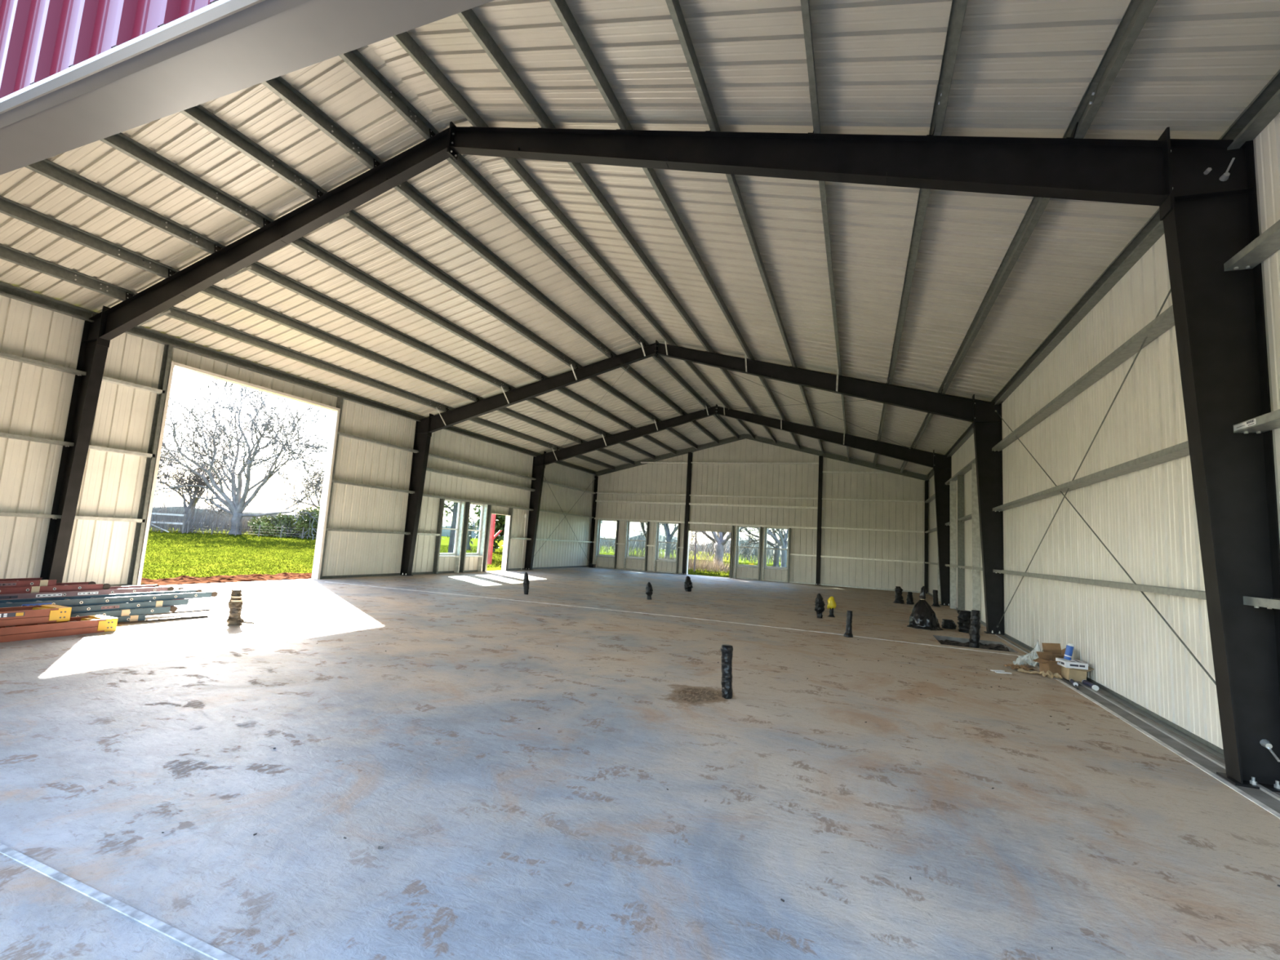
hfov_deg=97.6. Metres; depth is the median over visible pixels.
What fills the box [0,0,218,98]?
wall
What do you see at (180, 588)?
ladder
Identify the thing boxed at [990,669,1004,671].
strip
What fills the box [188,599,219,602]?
bar
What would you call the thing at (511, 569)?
baseboard
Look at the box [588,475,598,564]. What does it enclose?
end post
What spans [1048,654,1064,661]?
cardboard sheet
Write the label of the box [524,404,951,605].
steel frame
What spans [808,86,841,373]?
purlin
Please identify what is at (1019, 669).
cardboard sheet
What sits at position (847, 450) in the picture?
purlin
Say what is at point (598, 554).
window
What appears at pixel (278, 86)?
purlin
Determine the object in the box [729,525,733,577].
stud
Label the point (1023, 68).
ceiling
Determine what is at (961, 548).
stud
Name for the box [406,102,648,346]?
purlin
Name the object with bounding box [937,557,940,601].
stud
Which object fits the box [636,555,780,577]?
grass
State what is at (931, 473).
strut
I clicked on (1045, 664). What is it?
cardboard box
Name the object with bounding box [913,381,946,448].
purlin
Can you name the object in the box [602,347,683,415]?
purlin
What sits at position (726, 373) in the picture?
purlin
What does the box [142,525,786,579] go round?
ground
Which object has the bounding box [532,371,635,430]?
purlin
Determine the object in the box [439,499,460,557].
window
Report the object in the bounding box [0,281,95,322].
strut
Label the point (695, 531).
steel pole
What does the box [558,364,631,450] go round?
rod
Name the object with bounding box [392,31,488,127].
purlin
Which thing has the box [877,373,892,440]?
purlin
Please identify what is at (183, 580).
soil
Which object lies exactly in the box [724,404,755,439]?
purlin
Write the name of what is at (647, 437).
purlin
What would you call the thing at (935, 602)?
standpipe
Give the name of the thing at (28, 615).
step ladder
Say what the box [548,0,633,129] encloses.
purlin
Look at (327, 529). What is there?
wall girt
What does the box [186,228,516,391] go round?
purlin
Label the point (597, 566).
baseboard
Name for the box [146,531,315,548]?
meadow grass
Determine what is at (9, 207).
purlin
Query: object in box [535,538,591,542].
girt
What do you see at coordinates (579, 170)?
purlin
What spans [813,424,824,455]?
purlin
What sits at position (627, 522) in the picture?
stud
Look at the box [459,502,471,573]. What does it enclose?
stud
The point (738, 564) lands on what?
window
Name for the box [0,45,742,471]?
ceiling
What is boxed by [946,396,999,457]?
strut
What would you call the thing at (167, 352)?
stud
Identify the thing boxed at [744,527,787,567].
bare tree
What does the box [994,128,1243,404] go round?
strut
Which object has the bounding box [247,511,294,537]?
bush
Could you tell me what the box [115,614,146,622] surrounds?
ladder
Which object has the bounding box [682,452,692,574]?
end post
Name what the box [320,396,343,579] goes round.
stud
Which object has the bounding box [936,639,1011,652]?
soil
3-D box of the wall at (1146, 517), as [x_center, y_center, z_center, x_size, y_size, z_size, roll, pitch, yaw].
[8.838,0.844,13.713,0.042,5.781,29.633,1,-7,21]
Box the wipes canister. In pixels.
[1063,642,1074,660]
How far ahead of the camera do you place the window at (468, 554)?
23.88 m
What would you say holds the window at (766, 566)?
in the wall at (714, 479)
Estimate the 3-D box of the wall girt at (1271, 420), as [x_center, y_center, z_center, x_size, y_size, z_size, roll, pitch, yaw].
[4.380,-0.736,2.586,0.196,0.087,4.894,1,-7,21]
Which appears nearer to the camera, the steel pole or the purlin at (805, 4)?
the purlin at (805, 4)
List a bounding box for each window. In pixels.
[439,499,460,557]
[465,502,483,557]
[596,520,617,558]
[625,520,647,559]
[655,522,678,562]
[736,526,759,568]
[764,527,789,570]
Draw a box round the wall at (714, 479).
[592,434,928,593]
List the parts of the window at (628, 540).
sill, sash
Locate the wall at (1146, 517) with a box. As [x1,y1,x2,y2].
[928,112,1279,749]
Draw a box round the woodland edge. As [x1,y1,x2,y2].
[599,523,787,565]
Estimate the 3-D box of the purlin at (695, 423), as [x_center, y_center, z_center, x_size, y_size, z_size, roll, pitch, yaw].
[3.110,-2.615,28.317,0.098,0.224,7.543,1,-7,21]
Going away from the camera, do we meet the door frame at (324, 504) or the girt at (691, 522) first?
the door frame at (324, 504)
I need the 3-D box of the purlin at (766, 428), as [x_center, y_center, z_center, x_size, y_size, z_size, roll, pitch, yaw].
[6.091,-2.534,27.148,0.098,0.224,7.543,1,-7,21]
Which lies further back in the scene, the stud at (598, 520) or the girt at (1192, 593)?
the stud at (598, 520)
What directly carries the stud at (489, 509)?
on the floor
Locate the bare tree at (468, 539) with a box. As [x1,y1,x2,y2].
[452,505,497,550]
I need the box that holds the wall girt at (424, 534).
[417,533,439,536]
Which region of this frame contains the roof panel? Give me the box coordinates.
[367,36,749,434]
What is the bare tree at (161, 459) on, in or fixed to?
on the ground at (475, 540)
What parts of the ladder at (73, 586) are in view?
rail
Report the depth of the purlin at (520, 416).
23.25 m
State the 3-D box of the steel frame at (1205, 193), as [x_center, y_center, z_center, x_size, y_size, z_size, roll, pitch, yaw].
[-3.012,-1.539,8.466,18.328,7.885,0.802,1,-7,21]
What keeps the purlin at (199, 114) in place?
attached to the steel frame at (1205, 193)
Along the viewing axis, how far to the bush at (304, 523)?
60.14 m
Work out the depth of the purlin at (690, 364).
20.65 m
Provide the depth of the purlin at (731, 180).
9.79 m
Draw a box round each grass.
[142,544,315,579]
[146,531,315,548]
[440,544,502,567]
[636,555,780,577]
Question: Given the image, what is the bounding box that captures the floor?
[0,566,1279,959]
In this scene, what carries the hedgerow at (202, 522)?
on the ground at (475, 540)
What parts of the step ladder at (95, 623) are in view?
rail, rail, rail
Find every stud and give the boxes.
[126,344,173,586]
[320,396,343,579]
[432,498,444,573]
[453,501,465,573]
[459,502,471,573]
[477,504,488,572]
[482,505,491,571]
[506,507,513,570]
[520,514,527,569]
[594,519,599,567]
[613,520,619,568]
[623,520,628,569]
[644,521,648,571]
[653,521,658,572]
[675,523,680,573]
[685,523,689,574]
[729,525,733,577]
[733,525,737,578]
[758,526,762,580]
[761,526,765,580]
[787,528,791,582]
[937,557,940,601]
[950,480,956,608]
[957,474,964,609]
[971,462,980,622]
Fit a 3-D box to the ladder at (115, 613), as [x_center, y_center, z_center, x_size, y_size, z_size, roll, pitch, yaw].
[-8.407,1.877,7.564,0.460,0.099,3.599,1,-7,21]
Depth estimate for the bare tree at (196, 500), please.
67.27 m
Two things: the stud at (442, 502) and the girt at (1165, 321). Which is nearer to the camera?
the girt at (1165, 321)
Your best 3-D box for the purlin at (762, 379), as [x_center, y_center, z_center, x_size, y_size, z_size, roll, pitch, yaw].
[4.637,-3.099,19.992,0.088,0.231,9.080,1,-7,21]
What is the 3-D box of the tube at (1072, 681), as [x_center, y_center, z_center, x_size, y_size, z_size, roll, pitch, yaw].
[6.218,2.903,8.037,0.054,0.054,0.275,0,-7,28]
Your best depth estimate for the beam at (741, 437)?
32.65 m
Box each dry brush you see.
[609,549,675,559]
[657,551,729,573]
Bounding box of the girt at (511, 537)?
[511,537,531,540]
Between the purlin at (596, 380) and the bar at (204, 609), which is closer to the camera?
the bar at (204, 609)
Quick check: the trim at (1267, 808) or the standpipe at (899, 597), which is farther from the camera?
the standpipe at (899, 597)
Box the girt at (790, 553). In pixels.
[790,553,816,556]
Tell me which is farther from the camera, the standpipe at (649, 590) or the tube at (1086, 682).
the standpipe at (649, 590)
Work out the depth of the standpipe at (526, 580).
15.83 m
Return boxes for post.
[487,513,502,564]
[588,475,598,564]
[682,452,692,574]
[815,455,822,585]
[924,480,928,593]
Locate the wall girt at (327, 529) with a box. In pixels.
[325,528,410,534]
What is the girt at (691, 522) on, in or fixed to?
attached to the end post at (690, 454)
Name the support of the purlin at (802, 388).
attached to the steel frame at (941, 464)
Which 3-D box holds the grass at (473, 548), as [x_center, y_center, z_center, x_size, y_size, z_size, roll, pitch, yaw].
[-16.026,6.131,48.357,13.510,0.166,44.972,5,-6,-11]
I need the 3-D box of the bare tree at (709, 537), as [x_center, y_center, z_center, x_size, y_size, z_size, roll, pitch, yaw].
[7.727,4.361,57.454,8.460,8.651,11.458,7,-7,-29]
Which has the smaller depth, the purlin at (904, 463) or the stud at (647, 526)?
the purlin at (904, 463)
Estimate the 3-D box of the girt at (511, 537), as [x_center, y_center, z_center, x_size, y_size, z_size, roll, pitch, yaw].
[-5.698,2.793,26.616,0.194,0.087,1.660,1,-7,21]
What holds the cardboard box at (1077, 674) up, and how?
on the trim at (1260, 795)
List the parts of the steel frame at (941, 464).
plate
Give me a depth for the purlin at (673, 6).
6.04 m
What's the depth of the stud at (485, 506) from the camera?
23.95 m
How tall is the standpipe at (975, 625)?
0.810 m
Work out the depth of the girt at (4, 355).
10.93 m
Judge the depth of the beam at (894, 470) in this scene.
29.30 m
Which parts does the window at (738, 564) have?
sill, sash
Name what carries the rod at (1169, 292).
attached to the steel frame at (986, 423)
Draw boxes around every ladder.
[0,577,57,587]
[0,581,110,594]
[0,584,173,599]
[0,589,217,608]
[0,604,71,626]
[0,614,118,642]
[68,599,188,613]
[70,605,177,617]
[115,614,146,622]
[173,586,194,591]
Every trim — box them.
[0,0,494,174]
[0,843,239,959]
[325,581,1018,655]
[1017,655,1279,818]
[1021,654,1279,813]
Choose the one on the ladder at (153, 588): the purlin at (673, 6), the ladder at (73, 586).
the ladder at (73, 586)
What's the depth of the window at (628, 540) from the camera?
32.87 m
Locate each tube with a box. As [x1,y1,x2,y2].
[1069,679,1078,685]
[1081,680,1098,690]
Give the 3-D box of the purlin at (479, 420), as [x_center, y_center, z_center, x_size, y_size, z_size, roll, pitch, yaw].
[-5.479,-2.043,23.781,0.088,0.231,9.080,1,-7,21]
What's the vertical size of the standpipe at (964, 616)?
0.500 m
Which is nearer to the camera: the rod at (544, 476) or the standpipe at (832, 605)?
the standpipe at (832, 605)
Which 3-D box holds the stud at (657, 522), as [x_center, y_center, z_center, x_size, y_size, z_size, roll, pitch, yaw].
[0.916,3.850,32.292,0.071,2.860,0.194,1,-7,21]
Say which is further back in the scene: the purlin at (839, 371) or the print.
the purlin at (839, 371)
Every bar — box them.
[116,615,208,624]
[146,608,210,615]
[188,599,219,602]
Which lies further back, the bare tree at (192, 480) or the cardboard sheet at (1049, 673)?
the bare tree at (192, 480)
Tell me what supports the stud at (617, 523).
on the floor
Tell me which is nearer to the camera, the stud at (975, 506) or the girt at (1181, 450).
the girt at (1181, 450)
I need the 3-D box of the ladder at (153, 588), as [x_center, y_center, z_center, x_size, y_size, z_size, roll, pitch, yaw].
[-9.401,1.733,8.423,0.460,0.099,3.999,1,-7,21]
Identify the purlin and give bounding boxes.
[0,195,202,292]
[0,243,135,301]
[24,159,245,268]
[96,279,454,411]
[99,133,295,246]
[138,254,484,401]
[180,104,347,219]
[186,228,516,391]
[235,200,548,379]
[261,75,402,192]
[290,168,582,368]
[338,48,456,165]
[348,135,616,357]
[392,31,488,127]
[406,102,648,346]
[437,404,559,450]
[457,8,555,128]
[457,102,671,345]
[466,393,585,444]
[499,382,605,436]
[528,102,710,351]
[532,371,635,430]
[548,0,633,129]
[551,444,614,470]
[567,363,656,422]
[575,437,635,465]
[600,430,655,459]
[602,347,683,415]
[611,102,751,358]
[626,422,676,454]
[636,337,706,408]
[653,415,697,449]
[665,0,720,131]
[665,333,730,408]
[679,408,719,444]
[701,102,795,366]
[703,339,757,414]
[703,400,738,439]
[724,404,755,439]
[746,346,786,420]
[754,413,777,444]
[782,417,800,449]
[791,355,815,426]
[800,0,819,133]
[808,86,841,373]
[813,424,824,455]
[838,369,846,434]
[844,426,849,461]
[873,433,880,466]
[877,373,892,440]
[886,84,947,383]
[900,440,915,473]
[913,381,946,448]
[929,0,967,135]
[937,82,1102,393]
[1063,0,1157,138]
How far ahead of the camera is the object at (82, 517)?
11.94 m
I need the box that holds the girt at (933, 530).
[924,527,937,533]
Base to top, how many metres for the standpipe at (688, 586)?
0.540 m
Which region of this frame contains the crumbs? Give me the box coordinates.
[161,610,1279,949]
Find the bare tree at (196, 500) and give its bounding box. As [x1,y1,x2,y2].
[157,459,237,528]
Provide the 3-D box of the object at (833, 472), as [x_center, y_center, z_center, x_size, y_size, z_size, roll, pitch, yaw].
[10.974,-0.396,28.951,2.930,0.070,0.194,1,-7,21]
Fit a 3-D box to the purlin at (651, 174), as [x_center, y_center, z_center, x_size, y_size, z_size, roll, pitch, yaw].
[1.504,-4.174,11.926,0.098,0.224,10.560,1,-7,21]
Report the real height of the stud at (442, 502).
2.870 m
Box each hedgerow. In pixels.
[149,497,257,534]
[217,505,317,537]
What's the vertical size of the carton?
0.086 m
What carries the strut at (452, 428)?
attached to the steel frame at (986, 423)
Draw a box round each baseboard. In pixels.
[110,565,588,586]
[596,565,919,592]
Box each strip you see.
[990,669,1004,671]
[995,671,1012,674]
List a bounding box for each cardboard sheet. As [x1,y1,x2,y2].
[1004,663,1036,671]
[1016,668,1047,675]
[1039,670,1062,678]
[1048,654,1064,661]
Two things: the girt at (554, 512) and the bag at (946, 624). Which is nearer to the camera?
the bag at (946, 624)
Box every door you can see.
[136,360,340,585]
[485,513,511,571]
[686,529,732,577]
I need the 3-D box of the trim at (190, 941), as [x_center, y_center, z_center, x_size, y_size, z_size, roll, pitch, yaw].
[-4.978,1.763,3.459,17.370,0.006,0.035,1,-7,21]
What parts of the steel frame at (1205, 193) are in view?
plate, plate, plate, plate, plate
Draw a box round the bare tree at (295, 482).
[271,469,324,508]
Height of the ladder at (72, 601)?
0.099 m
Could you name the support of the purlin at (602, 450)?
attached to the steel frame at (941, 464)
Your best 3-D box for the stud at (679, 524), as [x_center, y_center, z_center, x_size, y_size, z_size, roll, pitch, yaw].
[2.169,3.871,31.802,0.065,2.860,0.188,1,-7,21]
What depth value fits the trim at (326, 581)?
12.69 m
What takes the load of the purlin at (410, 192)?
attached to the steel frame at (1205, 193)
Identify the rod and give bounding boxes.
[508,409,679,412]
[534,478,595,555]
[543,475,589,561]
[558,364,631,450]
[720,368,911,448]
[733,400,865,408]
[995,409,1216,685]
[996,288,1170,627]
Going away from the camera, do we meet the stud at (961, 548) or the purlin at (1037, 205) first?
the purlin at (1037, 205)
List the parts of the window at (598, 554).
sill, sash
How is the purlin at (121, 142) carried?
attached to the steel frame at (1205, 193)
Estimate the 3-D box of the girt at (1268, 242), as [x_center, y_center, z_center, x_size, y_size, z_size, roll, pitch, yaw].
[4.469,-2.204,2.747,0.194,0.087,4.894,1,-7,21]
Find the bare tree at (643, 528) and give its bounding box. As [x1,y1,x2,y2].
[631,522,675,544]
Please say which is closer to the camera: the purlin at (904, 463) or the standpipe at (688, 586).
the standpipe at (688, 586)
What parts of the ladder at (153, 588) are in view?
rail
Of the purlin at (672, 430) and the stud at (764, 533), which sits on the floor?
the stud at (764, 533)
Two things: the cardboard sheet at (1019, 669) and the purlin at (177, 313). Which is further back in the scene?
the purlin at (177, 313)
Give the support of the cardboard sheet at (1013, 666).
on the floor
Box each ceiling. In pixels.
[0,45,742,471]
[406,0,1279,475]
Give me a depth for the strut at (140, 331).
14.97 m
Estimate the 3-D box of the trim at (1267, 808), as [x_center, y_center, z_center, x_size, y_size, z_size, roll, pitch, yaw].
[5.023,2.558,5.279,0.090,0.006,10.750,1,-7,21]
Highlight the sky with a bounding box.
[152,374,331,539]
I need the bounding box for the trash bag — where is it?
[906,586,942,630]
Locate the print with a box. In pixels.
[1059,660,1084,667]
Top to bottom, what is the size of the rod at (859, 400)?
1.806 m
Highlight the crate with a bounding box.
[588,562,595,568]
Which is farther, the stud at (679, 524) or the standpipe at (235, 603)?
the stud at (679, 524)
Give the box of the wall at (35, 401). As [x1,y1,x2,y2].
[0,294,595,584]
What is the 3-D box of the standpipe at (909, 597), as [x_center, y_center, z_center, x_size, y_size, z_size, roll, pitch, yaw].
[9.779,4.279,20.325,0.246,0.440,0.278,4,-6,-2]
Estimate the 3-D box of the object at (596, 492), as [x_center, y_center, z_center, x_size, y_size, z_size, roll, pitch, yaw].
[0.017,0.824,33.044,5.680,0.070,0.194,1,-7,21]
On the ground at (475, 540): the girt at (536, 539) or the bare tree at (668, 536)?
the bare tree at (668, 536)
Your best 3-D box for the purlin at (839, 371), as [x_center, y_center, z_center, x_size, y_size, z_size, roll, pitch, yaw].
[6.910,-2.452,19.023,0.088,0.231,9.080,1,-7,21]
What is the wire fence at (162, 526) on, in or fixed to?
on the ground at (475, 540)
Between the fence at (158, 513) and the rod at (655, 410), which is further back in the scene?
the fence at (158, 513)
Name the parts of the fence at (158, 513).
rail, rail, post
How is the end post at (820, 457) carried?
on the floor
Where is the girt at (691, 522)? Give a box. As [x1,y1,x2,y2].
[688,521,817,528]
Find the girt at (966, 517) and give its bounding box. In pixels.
[958,514,972,521]
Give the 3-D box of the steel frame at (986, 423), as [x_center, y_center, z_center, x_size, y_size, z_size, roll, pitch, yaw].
[0.218,-0.431,16.783,18.328,7.885,0.735,1,-7,21]
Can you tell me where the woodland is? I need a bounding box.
[152,502,787,555]
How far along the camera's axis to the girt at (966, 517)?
17.20 m
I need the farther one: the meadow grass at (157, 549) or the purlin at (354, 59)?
the meadow grass at (157, 549)
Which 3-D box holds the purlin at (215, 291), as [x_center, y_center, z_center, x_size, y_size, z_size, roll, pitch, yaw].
[-7.392,-3.415,15.280,0.098,0.224,10.560,1,-7,21]
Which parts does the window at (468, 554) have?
sash, sill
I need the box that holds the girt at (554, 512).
[539,509,593,518]
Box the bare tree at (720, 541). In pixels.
[711,527,759,565]
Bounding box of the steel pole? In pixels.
[693,530,697,571]
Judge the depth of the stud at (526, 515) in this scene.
26.85 m
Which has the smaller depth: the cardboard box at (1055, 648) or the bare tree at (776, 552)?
the cardboard box at (1055, 648)
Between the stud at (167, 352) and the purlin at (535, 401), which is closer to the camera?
the stud at (167, 352)
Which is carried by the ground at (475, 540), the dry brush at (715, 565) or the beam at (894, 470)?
the dry brush at (715, 565)
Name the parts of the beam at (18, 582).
rail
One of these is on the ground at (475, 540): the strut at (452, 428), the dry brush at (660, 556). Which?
the dry brush at (660, 556)
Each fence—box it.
[151,512,186,533]
[151,519,317,539]
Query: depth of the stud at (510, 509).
25.72 m
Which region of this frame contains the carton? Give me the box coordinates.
[1055,657,1088,670]
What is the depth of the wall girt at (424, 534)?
20.81 m
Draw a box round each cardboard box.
[1032,651,1071,675]
[1041,642,1066,657]
[1060,666,1093,682]
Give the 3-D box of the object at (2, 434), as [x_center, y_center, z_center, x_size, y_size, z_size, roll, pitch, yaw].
[-12.456,-1.013,9.155,0.194,0.087,4.880,1,-7,21]
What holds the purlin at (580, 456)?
attached to the steel frame at (941, 464)
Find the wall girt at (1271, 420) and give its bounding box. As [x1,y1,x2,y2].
[1233,408,1279,433]
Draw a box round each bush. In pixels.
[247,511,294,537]
[285,505,319,538]
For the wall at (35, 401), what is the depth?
12.63 m
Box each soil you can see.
[140,572,311,585]
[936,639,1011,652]
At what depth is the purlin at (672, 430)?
29.06 m
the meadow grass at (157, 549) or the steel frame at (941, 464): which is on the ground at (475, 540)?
the meadow grass at (157, 549)
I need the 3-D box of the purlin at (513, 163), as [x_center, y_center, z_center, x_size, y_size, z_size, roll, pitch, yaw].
[-0.742,-4.813,12.884,0.098,0.224,10.560,1,-7,21]
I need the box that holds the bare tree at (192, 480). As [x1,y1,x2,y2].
[155,465,219,532]
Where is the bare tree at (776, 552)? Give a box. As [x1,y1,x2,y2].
[728,527,786,566]
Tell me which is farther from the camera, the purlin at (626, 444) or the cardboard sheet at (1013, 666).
the purlin at (626, 444)
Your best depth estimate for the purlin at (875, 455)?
26.45 m
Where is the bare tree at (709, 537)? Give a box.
[688,527,768,561]
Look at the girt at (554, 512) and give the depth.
30.58 m
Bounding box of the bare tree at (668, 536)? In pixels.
[644,523,677,558]
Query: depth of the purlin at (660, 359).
20.83 m
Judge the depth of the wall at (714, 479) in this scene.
29.95 m
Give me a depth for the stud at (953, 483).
19.76 m
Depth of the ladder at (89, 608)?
8.59 m
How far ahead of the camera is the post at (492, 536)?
32.20 m
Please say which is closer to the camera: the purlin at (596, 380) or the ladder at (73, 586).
the ladder at (73, 586)
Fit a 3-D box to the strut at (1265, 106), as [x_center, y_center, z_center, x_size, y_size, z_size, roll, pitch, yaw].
[4.547,-3.447,2.788,0.132,0.219,5.076,1,-7,21]
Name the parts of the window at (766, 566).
sill, sash, meeting rail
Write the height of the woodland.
6.291 m
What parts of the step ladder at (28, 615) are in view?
rail, rail, rail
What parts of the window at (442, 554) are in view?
sash, sill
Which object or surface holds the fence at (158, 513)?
on the ground at (475, 540)
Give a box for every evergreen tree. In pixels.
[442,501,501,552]
[473,505,506,551]
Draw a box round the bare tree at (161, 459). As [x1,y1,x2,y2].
[156,440,189,481]
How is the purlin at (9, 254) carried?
attached to the steel frame at (1205, 193)
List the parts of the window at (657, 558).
sill, sash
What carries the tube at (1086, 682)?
on the trim at (1260, 795)
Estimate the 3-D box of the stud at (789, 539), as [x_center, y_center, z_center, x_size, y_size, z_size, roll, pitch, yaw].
[7.878,3.965,29.572,0.065,2.860,0.188,1,-7,21]
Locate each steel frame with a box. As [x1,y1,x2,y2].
[40,121,1279,792]
[400,340,1004,635]
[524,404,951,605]
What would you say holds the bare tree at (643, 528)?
on the ground at (475, 540)
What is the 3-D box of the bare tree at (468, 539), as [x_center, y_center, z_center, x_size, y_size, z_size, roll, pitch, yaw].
[-15.142,3.561,56.047,7.836,7.230,5.036,1,-7,21]
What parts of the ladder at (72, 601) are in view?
rail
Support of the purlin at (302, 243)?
attached to the steel frame at (1205, 193)
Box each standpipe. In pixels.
[226,589,254,625]
[523,572,529,594]
[645,582,653,599]
[684,576,693,591]
[720,644,733,698]
[814,593,825,617]
[826,595,836,617]
[843,610,853,637]
[893,586,905,604]
[906,591,914,604]
[931,589,940,606]
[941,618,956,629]
[956,609,970,633]
[968,609,980,648]
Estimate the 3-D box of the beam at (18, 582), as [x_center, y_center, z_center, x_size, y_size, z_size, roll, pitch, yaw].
[-9.758,1.456,7.734,0.434,0.096,2.400,1,-7,21]
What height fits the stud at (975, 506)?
4.490 m
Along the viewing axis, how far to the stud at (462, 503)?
22.56 m
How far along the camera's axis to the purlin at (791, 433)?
28.00 m
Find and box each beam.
[594,434,746,476]
[745,434,929,481]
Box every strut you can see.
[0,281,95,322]
[92,311,421,421]
[418,415,537,457]
[534,453,597,475]
[926,451,950,479]
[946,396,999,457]
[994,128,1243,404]
[1226,69,1279,150]
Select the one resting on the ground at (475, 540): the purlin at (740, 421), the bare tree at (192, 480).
the bare tree at (192, 480)
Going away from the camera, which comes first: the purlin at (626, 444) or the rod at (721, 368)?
the rod at (721, 368)
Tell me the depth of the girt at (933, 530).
25.04 m
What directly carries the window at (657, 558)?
in the wall at (714, 479)
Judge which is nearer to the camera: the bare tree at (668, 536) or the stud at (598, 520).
the stud at (598, 520)
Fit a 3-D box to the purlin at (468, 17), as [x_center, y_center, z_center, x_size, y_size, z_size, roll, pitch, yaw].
[-2.146,-5.360,5.940,0.088,0.231,5.630,1,-7,21]
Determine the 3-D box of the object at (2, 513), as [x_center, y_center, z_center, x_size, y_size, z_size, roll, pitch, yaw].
[-12.543,0.445,8.994,0.194,0.087,4.880,1,-7,21]
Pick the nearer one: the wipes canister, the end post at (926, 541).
the wipes canister
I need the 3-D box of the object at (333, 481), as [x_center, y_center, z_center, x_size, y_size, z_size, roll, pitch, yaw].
[-8.795,0.243,18.581,0.194,0.087,3.420,1,-7,21]
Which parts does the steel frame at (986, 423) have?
plate, plate, plate, plate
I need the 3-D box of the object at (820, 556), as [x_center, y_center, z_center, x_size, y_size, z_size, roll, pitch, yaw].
[11.570,3.979,28.136,4.768,0.070,0.194,1,-7,21]
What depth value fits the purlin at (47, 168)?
8.94 m
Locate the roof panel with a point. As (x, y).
(396, 57)

